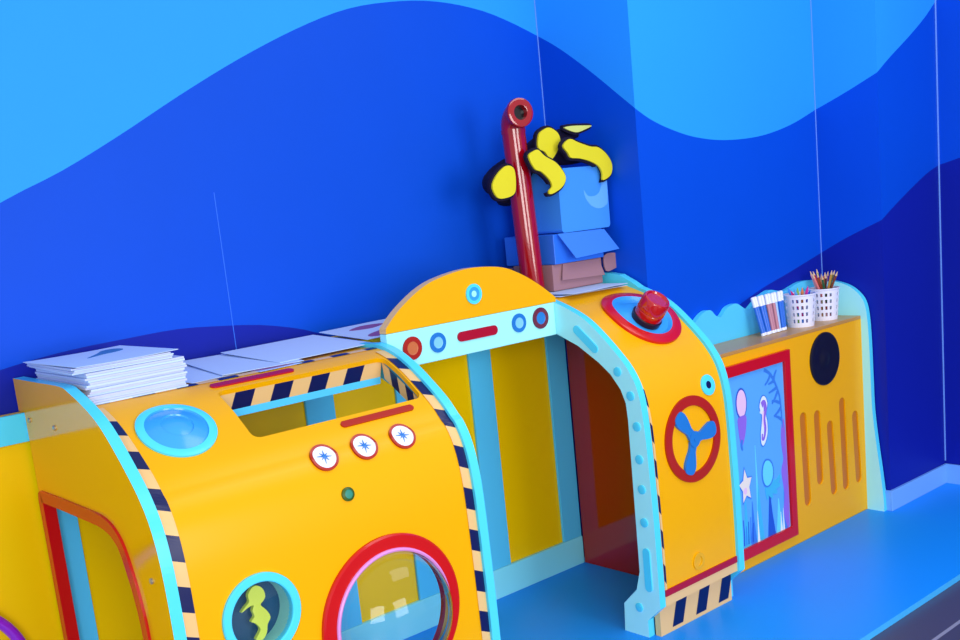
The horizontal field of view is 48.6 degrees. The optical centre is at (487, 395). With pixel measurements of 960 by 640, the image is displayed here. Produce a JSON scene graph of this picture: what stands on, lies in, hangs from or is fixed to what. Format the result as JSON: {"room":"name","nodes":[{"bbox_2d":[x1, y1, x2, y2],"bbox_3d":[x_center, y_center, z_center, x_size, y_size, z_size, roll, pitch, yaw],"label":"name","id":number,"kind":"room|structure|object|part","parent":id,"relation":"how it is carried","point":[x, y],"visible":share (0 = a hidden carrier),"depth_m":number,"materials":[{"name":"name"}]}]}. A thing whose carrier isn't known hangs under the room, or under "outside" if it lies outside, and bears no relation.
{"room":"children's playroom","nodes":[
{"label":"children's playroom","id":0,"kind":"room"},
{"bbox_2d":[332,267,555,364],"bbox_3d":[-0.152,-0.249,3.074,0.624,0.232,0.372,-15,14,-40],"label":"header","id":1,"kind":"object","parent":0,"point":[464,311],"visible":0.99,"depth_m":2.92,"materials":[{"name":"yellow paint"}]},
{"bbox_2d":[319,319,384,339],"bbox_3d":[-0.313,-0.190,3.018,0.200,0.019,0.260,4,14,42],"label":"paper sheet","id":2,"kind":"object","parent":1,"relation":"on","point":[369,330],"visible":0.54,"depth_m":2.99,"materials":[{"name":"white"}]},
{"bbox_2d":[403,336,421,359],"bbox_3d":[-0.198,-0.125,2.799,0.062,0.062,0.004,-15,14,-40],"label":"signal light","id":3,"kind":"object","parent":1,"relation":"attached to","point":[412,345],"depth_m":2.80,"materials":[{"name":"red paint"}]},
{"bbox_2d":[430,332,445,352],"bbox_3d":[-0.133,-0.142,2.854,0.054,0.054,0.004,-15,14,-40],"label":"signal light","id":4,"kind":"object","parent":1,"relation":"attached to","point":[437,339],"depth_m":2.85,"materials":[{"name":"blue paint"}]},
{"bbox_2d":[466,284,481,303],"bbox_3d":[-0.038,-0.280,2.927,0.056,0.056,0.004,-15,14,-40],"label":"ring light","id":5,"kind":"object","parent":1,"relation":"attached to","point":[473,291],"depth_m":2.93,"materials":[{"name":"teal paint"}]},
{"bbox_2d":[512,313,525,331],"bbox_3d":[0.090,-0.208,3.046,0.054,0.054,0.004,-15,14,-40],"label":"signal light","id":6,"kind":"object","parent":1,"relation":"attached to","point":[518,319],"depth_m":3.04,"materials":[{"name":"blue paint"}]},
{"bbox_2d":[532,307,548,328],"bbox_3d":[0.155,-0.226,3.101,0.062,0.062,0.004,-15,14,-40],"label":"signal light","id":7,"kind":"object","parent":1,"relation":"attached to","point":[540,315],"depth_m":3.10,"materials":[{"name":"red"}]},
{"bbox_2d":[0,0,944,556],"bbox_3d":[-0.732,-0.485,2.675,5.702,2.770,0.515,-13,12,-33],"label":"wall","id":8,"kind":"structure","parent":0,"point":[345,149],"depth_m":3.23,"materials":[{"name":"blue paint"}]},
{"bbox_2d":[213,192,236,348],"bbox_3d":[-0.699,-0.310,2.845,0.002,0.460,0.002,-15,14,-40],"label":"trim","id":9,"kind":"structure","parent":8,"relation":"attached to","point":[213,192],"depth_m":2.84,"materials":[{"name":"blue"}]},
{"bbox_2d":[534,0,545,125],"bbox_3d":[0.159,-1.251,3.514,0.002,1.750,0.002,-15,14,-40],"label":"trim","id":10,"kind":"structure","parent":8,"relation":"attached to","point":[534,0],"depth_m":3.54,"materials":[{"name":"blue"}]},
{"bbox_2d":[810,0,822,275],"bbox_3d":[1.188,-1.301,3.891,0.002,1.990,0.002,-15,14,-40],"label":"trim","id":11,"kind":"structure","parent":8,"relation":"attached to","point":[810,0],"depth_m":3.95,"materials":[{"name":"blue"}]},
{"bbox_2d":[885,464,946,510],"bbox_3d":[1.598,0.346,4.237,0.442,0.080,0.260,-15,14,-40],"label":"baseboard","id":12,"kind":"structure","parent":8,"relation":"attached to","point":[913,489],"depth_m":4.12,"materials":[{"name":"blue wood"}]},
{"bbox_2d":[935,0,945,460],"bbox_3d":[1.713,-1.040,4.045,0.004,2.660,0.004,-15,14,-40],"label":"trim","id":13,"kind":"structure","parent":8,"relation":"attached to","point":[935,0],"depth_m":4.11,"materials":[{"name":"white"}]},
{"bbox_2d":[870,580,959,639],"bbox_3d":[0.561,1.036,1.666,5.766,0.100,4.000,-15,14,-40],"label":"floor","id":14,"kind":"structure","parent":0,"point":[938,618],"depth_m":3.07,"materials":[{"name":"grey tile"}]},
{"bbox_2d":[404,483,959,639],"bbox_3d":[-0.272,0.891,2.579,5.553,0.020,1.130,-15,14,-40],"label":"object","id":15,"kind":"structure","parent":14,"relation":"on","point":[854,579],"depth_m":3.39,"materials":[{"name":"blue"}]},
{"bbox_2d":[13,342,500,639],"bbox_3d":[-0.499,0.399,2.543,0.821,1.001,0.797,-15,14,-40],"label":"play submarine","id":16,"kind":"object","parent":15,"relation":"on","point":[219,530],"visible":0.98,"depth_m":2.29,"materials":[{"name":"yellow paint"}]},
{"bbox_3d":[-0.842,0.549,2.368,0.028,0.637,0.536,-15,14,-40],"label":"window trim","id":17,"kind":"part","parent":16,"relation":"part of","materials":[{"name":"red paint"}]},
{"bbox_3d":[-0.823,0.471,2.329,0.025,1.001,0.700,-15,14,-40],"label":"panel","id":18,"kind":"part","parent":16,"relation":"part of","materials":[{"name":"teal paint"}]},
{"bbox_2d":[35,355,187,405],"bbox_3d":[-0.865,-0.043,2.437,0.239,0.070,0.311,-15,14,-40],"label":"paper stack","id":19,"kind":"object","parent":16,"relation":"on","point":[125,382],"visible":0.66,"depth_m":2.32,"materials":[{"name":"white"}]},
{"bbox_2d":[25,352,172,375],"bbox_3d":[-0.887,-0.082,2.422,0.236,0.014,0.314,-15,14,-40],"label":"paper stack","id":20,"kind":"object","parent":19,"relation":"on","point":[165,355],"visible":0.5,"depth_m":2.31,"materials":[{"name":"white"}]},
{"bbox_2d":[23,345,177,367],"bbox_3d":[-0.878,-0.089,2.408,0.235,0.003,0.290,-15,14,-43],"label":"paper sheet","id":21,"kind":"object","parent":20,"relation":"on","point":[116,353],"visible":1,"depth_m":2.40,"materials":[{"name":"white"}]},
{"bbox_2d":[135,404,217,456],"bbox_3d":[-0.654,0.073,2.236,0.168,0.095,0.144,-15,14,-40],"label":"round lamp","id":22,"kind":"object","parent":16,"relation":"attached to","point":[161,430],"depth_m":2.22,"materials":[{"name":"teal paint"}]},
{"bbox_2d":[183,364,247,383],"bbox_3d":[-0.706,-0.064,2.622,0.300,0.010,0.240,4,14,43],"label":"paper sheet","id":23,"kind":"object","parent":16,"relation":"on","point":[194,374],"visible":0.21,"depth_m":2.53,"materials":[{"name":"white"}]},
{"bbox_2d":[183,354,303,375],"bbox_3d":[-0.622,-0.087,2.674,0.210,0.013,0.300,-13,12,-33],"label":"paper sheet","id":24,"kind":"object","parent":16,"relation":"on","point":[223,364],"visible":0.79,"depth_m":2.63,"materials":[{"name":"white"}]},
{"bbox_2d":[232,581,288,639],"bbox_3d":[-0.486,0.452,2.216,0.142,0.143,0.044,-15,14,-40],"label":"porthole","id":25,"kind":"object","parent":16,"relation":"on","point":[260,609],"depth_m":2.23,"materials":[{"name":"blue plastic"}]},
{"bbox_2d":[251,362,299,371],"bbox_3d":[-0.519,-0.070,2.575,0.070,0.002,0.125,5,15,45],"label":"paper sheet","id":26,"kind":"object","parent":16,"relation":"on","point":[289,364],"visible":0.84,"depth_m":2.55,"materials":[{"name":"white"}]},
{"bbox_2d":[221,335,364,362],"bbox_3d":[-0.499,-0.125,2.793,0.270,0.017,0.297,5,15,45],"label":"paper sheet","id":27,"kind":"object","parent":16,"relation":"on","point":[311,345],"visible":0.99,"depth_m":2.78,"materials":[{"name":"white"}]},
{"bbox_3d":[-0.306,0.216,2.330,0.031,0.032,0.013,-15,14,-40],"label":"knob","id":28,"kind":"part","parent":16,"relation":"part of","materials":[{"name":"green plastic"}]},
{"bbox_3d":[-0.233,0.336,2.837,0.025,0.965,0.700,-15,14,-40],"label":"arch panel","id":29,"kind":"part","parent":16,"relation":"part of","materials":[{"name":"teal paint"}]},
{"bbox_2d":[0,334,583,639],"bbox_3d":[-1.175,0.528,2.439,3.970,0.920,0.078,-15,14,-40],"label":"panel","id":30,"kind":"object","parent":15,"relation":"on","point":[512,401],"depth_m":3.30,"materials":[{"name":"yellow"}]},
{"bbox_3d":[-1.226,0.668,2.390,0.403,0.403,0.054,-15,14,-40],"label":"round handle","id":31,"kind":"part","parent":30,"relation":"part of","materials":[{"name":"purple plastic"}]},
{"bbox_3d":[-1.223,0.110,2.369,3.970,0.068,0.012,-15,14,-40],"label":"rail","id":32,"kind":"part","parent":30,"relation":"part of","materials":[{"name":"teal paint"}]},
{"bbox_2d":[553,272,744,637],"bbox_3d":[0.377,0.145,3.359,0.401,1.030,0.700,-15,14,-40],"label":"play submarine section","id":33,"kind":"object","parent":15,"relation":"on","point":[654,424],"visible":0.94,"depth_m":3.15,"materials":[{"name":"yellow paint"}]},
{"bbox_2d":[501,98,547,290],"bbox_3d":[0.114,-0.596,3.241,0.106,0.598,0.123,-9,11,-17],"label":"periscope","id":34,"kind":"object","parent":33,"relation":"on","point":[518,113],"visible":0.94,"depth_m":3.22,"materials":[{"name":"red"}]},
{"bbox_2d":[553,285,627,296],"bbox_3d":[0.254,-0.334,3.386,0.280,0.001,0.260,-13,13,-34],"label":"paper sheet","id":35,"kind":"object","parent":33,"relation":"on","point":[617,285],"visible":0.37,"depth_m":3.30,"materials":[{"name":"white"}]},
{"bbox_2d":[552,288,602,294],"bbox_3d":[0.232,-0.334,3.380,0.290,0.001,0.240,3,14,39],"label":"paper sheet","id":36,"kind":"object","parent":35,"relation":"on","point":[602,288],"visible":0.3,"depth_m":3.23,"materials":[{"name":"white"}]},
{"bbox_2d":[548,283,626,293],"bbox_3d":[0.246,-0.339,3.378,0.260,0.001,0.300,-15,14,-43],"label":"paper sheet","id":37,"kind":"object","parent":36,"relation":"on","point":[581,289],"visible":0.39,"depth_m":3.31,"materials":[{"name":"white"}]},
{"bbox_2d":[507,253,615,290],"bbox_3d":[0.198,-0.391,3.421,0.423,0.092,0.226,-15,14,-40],"label":"cardboard box","id":38,"kind":"object","parent":37,"relation":"on","point":[557,277],"visible":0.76,"depth_m":3.36,"materials":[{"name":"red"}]},
{"bbox_2d":[504,228,618,265],"bbox_3d":[0.240,-0.481,3.428,0.262,0.093,0.259,-15,14,-40],"label":"box","id":39,"kind":"object","parent":38,"relation":"on","point":[555,248],"visible":0.82,"depth_m":3.32,"materials":[{"name":"blue cardboard"}]},
{"bbox_2d":[531,166,609,233],"bbox_3d":[0.259,-0.625,3.394,0.222,0.196,0.139,-15,14,-40],"label":"box","id":40,"kind":"object","parent":39,"relation":"on","point":[582,203],"visible":0.91,"depth_m":3.33,"materials":[{"name":"blue cardboard"}]},
{"bbox_2d":[482,123,611,205],"bbox_3d":[0.138,-0.717,3.316,0.496,0.234,0.234,-15,14,-40],"label":"decoration","id":41,"kind":"object","parent":40,"relation":"on","point":[549,148],"visible":0.94,"depth_m":3.25,"materials":[{"name":"yellow fabric"}]},
{"bbox_2d":[584,180,607,207],"bbox_3d":[0.343,-0.649,3.374,0.109,0.110,0.001,-15,14,-40],"label":"print","id":42,"kind":"object","parent":40,"relation":"attached to","point":[595,193],"depth_m":3.37,"materials":[{"name":"blue"}]},
{"bbox_3d":[0.238,0.195,3.248,0.025,1.001,0.690,-15,14,-40],"label":"arch panel","id":43,"kind":"part","parent":33,"relation":"part of","materials":[{"name":"teal paint"}]},
{"bbox_3d":[0.461,-0.234,3.211,0.256,0.148,0.217,-15,14,-40],"label":"beacon dish","id":44,"kind":"part","parent":33,"relation":"part of","materials":[{"name":"red paint"}]},
{"bbox_2d":[632,306,661,329],"bbox_3d":[0.474,-0.233,3.171,0.092,0.072,0.084,-15,14,-40],"label":"socket","id":45,"kind":"object","parent":33,"relation":"attached to","point":[643,317],"depth_m":3.13,"materials":[{"name":"black"}]},
{"bbox_3d":[0.516,0.109,3.479,0.027,1.030,0.700,-15,14,-40],"label":"panel","id":46,"kind":"part","parent":33,"relation":"part of","materials":[{"name":"yellow paint"}]},
{"bbox_3d":[0.569,0.089,3.074,0.083,0.092,0.013,-14,13,-37],"label":"propeller blade","id":47,"kind":"part","parent":33,"relation":"part of","materials":[{"name":"blue paint"}]},
{"bbox_3d":[0.592,0.183,3.098,0.064,0.097,0.011,-15,14,-40],"label":"propeller blade","id":48,"kind":"part","parent":33,"relation":"part of","materials":[{"name":"blue paint"}]},
{"bbox_3d":[0.642,0.105,3.138,0.096,0.051,0.010,-15,14,-40],"label":"propeller blade","id":49,"kind":"part","parent":33,"relation":"part of","materials":[{"name":"blue paint"}]},
{"bbox_2d":[700,374,714,394],"bbox_3d":[0.653,-0.032,3.157,0.062,0.062,0.018,-15,14,-40],"label":"lamp","id":50,"kind":"object","parent":33,"relation":"attached to","point":[707,381],"depth_m":3.15,"materials":[{"name":"teal paint"}]},
{"bbox_2d":[693,280,886,572],"bbox_3d":[1.015,0.087,3.712,1.014,0.890,0.236,-15,14,-40],"label":"base cabinet","id":51,"kind":"object","parent":15,"relation":"on","point":[809,453],"visible":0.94,"depth_m":3.73,"materials":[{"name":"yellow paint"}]},
{"bbox_2d":[728,362,789,548],"bbox_3d":[0.893,0.199,3.543,0.394,0.624,0.006,-15,14,-40],"label":"picture","id":52,"kind":"object","parent":51,"relation":"attached to","point":[760,391],"depth_m":3.57,"materials":[{"name":"blue paper"}]},
{"bbox_2d":[725,349,798,560],"bbox_3d":[0.889,0.207,3.536,0.448,0.660,0.014,-15,14,-40],"label":"picture frame","id":53,"kind":"object","parent":51,"relation":"attached to","point":[760,383],"depth_m":3.58,"materials":[{"name":"red paint"}]},
{"bbox_2d":[714,315,860,357],"bbox_3d":[0.961,-0.200,3.670,0.992,0.012,0.150,-15,14,-40],"label":"countertop","id":54,"kind":"structure","parent":51,"relation":"on","point":[731,347],"depth_m":3.64,"materials":[{"name":"brown"}]},
{"bbox_2d":[751,297,764,335],"bbox_3d":[0.932,-0.272,3.668,0.045,0.138,0.015,0,12,30],"label":"marker pen","id":55,"kind":"object","parent":54,"relation":"on","point":[753,301],"visible":1,"depth_m":3.66,"materials":[{"name":"blue plastic"}]},
{"bbox_2d":[755,296,766,334],"bbox_3d":[0.942,-0.275,3.681,0.045,0.138,0.015,1,13,34],"label":"marker pen","id":56,"kind":"object","parent":54,"relation":"on","point":[757,303],"visible":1,"depth_m":3.67,"materials":[{"name":"blue plastic"}]},
{"bbox_2d":[757,296,769,334],"bbox_3d":[0.957,-0.278,3.689,0.044,0.138,0.015,4,14,42],"label":"marker pen","id":57,"kind":"object","parent":54,"relation":"on","point":[759,298],"visible":1,"depth_m":3.68,"materials":[{"name":"blue plastic"}]},
{"bbox_2d":[760,295,771,333],"bbox_3d":[0.968,-0.282,3.704,0.015,0.138,0.044,-13,13,-34],"label":"marker pen","id":58,"kind":"object","parent":54,"relation":"on","point":[762,296],"visible":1,"depth_m":3.70,"materials":[{"name":"blue plastic"}]},
{"bbox_2d":[764,294,774,332],"bbox_3d":[0.984,-0.285,3.712,0.015,0.138,0.045,-10,11,-22],"label":"marker pen","id":59,"kind":"object","parent":54,"relation":"on","point":[766,298],"visible":1,"depth_m":3.71,"materials":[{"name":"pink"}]},
{"bbox_2d":[768,293,776,332],"bbox_3d":[0.995,-0.289,3.727,0.015,0.138,0.047,-9,11,-15],"label":"marker pen","id":60,"kind":"object","parent":54,"relation":"on","point":[769,295],"visible":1,"depth_m":3.72,"materials":[{"name":"red"}]},
{"bbox_2d":[770,293,779,331],"bbox_3d":[1.009,-0.292,3.734,0.015,0.138,0.048,-8,11,-12],"label":"marker pen","id":61,"kind":"object","parent":54,"relation":"on","point":[771,294],"visible":1,"depth_m":3.73,"materials":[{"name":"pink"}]},
{"bbox_2d":[772,292,781,330],"bbox_3d":[1.019,-0.295,3.748,0.015,0.138,0.050,-7,10,-6],"label":"marker pen","id":62,"kind":"object","parent":54,"relation":"on","point":[775,295],"visible":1,"depth_m":3.74,"materials":[{"name":"blue"}]},
{"bbox_2d":[776,291,784,330],"bbox_3d":[1.036,-0.298,3.756,0.015,0.138,0.052,-6,10,-1],"label":"marker pen","id":63,"kind":"object","parent":54,"relation":"on","point":[778,293],"visible":1,"depth_m":3.75,"materials":[{"name":"blue plastic"}]},
{"bbox_2d":[780,290,786,329],"bbox_3d":[1.046,-0.302,3.771,0.015,0.139,0.055,-5,10,4],"label":"marker pen","id":64,"kind":"object","parent":54,"relation":"on","point":[781,291],"visible":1,"depth_m":3.77,"materials":[{"name":"blue plastic"}]},
{"bbox_2d":[783,291,816,327],"bbox_3d":[1.122,-0.308,3.815,0.117,0.117,0.116,-15,14,-40],"label":"basket","id":65,"kind":"object","parent":54,"relation":"on","point":[791,308],"visible":0.98,"depth_m":3.78,"materials":[{"name":"white plastic"}]},
{"bbox_2d":[787,287,803,322],"bbox_3d":[1.108,-0.321,3.817,0.010,0.136,0.069,-13,13,-34],"label":"pen","id":66,"kind":"object","parent":65,"relation":"in","point":[789,290],"visible":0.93,"depth_m":3.82,"materials":[{"name":"blue"}]},
{"bbox_2d":[808,286,839,320],"bbox_3d":[1.240,-0.340,3.922,0.117,0.117,0.116,-15,14,-40],"label":"basket","id":67,"kind":"object","parent":54,"relation":"on","point":[833,293],"visible":0.77,"depth_m":3.88,"materials":[{"name":"white plastic"}]},
{"bbox_2d":[810,271,827,315],"bbox_3d":[1.223,-0.372,3.924,0.009,0.173,0.076,-12,12,-31],"label":"pencil","id":68,"kind":"object","parent":67,"relation":"in","point":[810,271],"visible":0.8,"depth_m":3.93,"materials":[{"name":"pink"}]},
{"bbox_2d":[817,274,822,288],"bbox_3d":[1.236,-0.369,3.908,0.059,0.170,0.008,-10,11,-23],"label":"pencil","id":69,"kind":"object","parent":67,"relation":"in","point":[818,278],"visible":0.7,"depth_m":3.89,"materials":[{"name":"brown wood"}]},
{"bbox_2d":[812,274,830,314],"bbox_3d":[1.229,-0.367,3.908,0.067,0.167,0.008,-7,10,-5],"label":"pencil","id":70,"kind":"object","parent":67,"relation":"in","point":[814,278],"visible":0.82,"depth_m":3.90,"materials":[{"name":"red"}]},
{"bbox_2d":[821,276,827,314],"bbox_3d":[1.240,-0.365,3.905,0.009,0.162,0.067,1,12,32],"label":"pencil","id":71,"kind":"object","parent":67,"relation":"in","point":[822,279],"visible":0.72,"depth_m":3.88,"materials":[{"name":"green"}]},
{"bbox_2d":[824,274,826,296],"bbox_3d":[1.244,-0.368,3.911,0.008,0.165,0.059,-3,11,14],"label":"pencil","id":72,"kind":"object","parent":67,"relation":"in","point":[825,277],"visible":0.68,"depth_m":3.88,"materials":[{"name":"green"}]},
{"bbox_2d":[827,270,831,288],"bbox_3d":[1.248,-0.374,3.910,0.008,0.177,0.067,-10,11,-20],"label":"pencil","id":73,"kind":"object","parent":67,"relation":"in","point":[830,276],"visible":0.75,"depth_m":3.88,"materials":[{"name":"orange"}]},
{"bbox_2d":[830,272,837,288],"bbox_3d":[1.254,-0.371,3.915,0.076,0.169,0.008,2,13,36],"label":"pencil","id":74,"kind":"object","parent":67,"relation":"in","point":[835,276],"visible":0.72,"depth_m":3.89,"materials":[{"name":"brown"}]},
{"bbox_3d":[1.041,0.169,3.688,0.992,0.732,0.018,-15,14,-40],"label":"panel","id":75,"kind":"part","parent":51,"relation":"part of","materials":[{"name":"orange paint"}]},
{"bbox_2d":[936,0,959,464],"bbox_3d":[2.776,-0.874,2.863,0.001,2.770,3.200,-15,14,-40],"label":"wall","id":76,"kind":"structure","parent":0,"point":[947,11],"depth_m":4.07,"materials":[{"name":"blue paint"}]},
{"bbox_2d":[945,463,959,484],"bbox_3d":[2.892,0.433,3.113,0.012,0.098,3.166,-15,14,-40],"label":"baseboard","id":77,"kind":"structure","parent":76,"relation":"attached to","point":[953,471],"depth_m":4.26,"materials":[{"name":"blue"}]}
]}

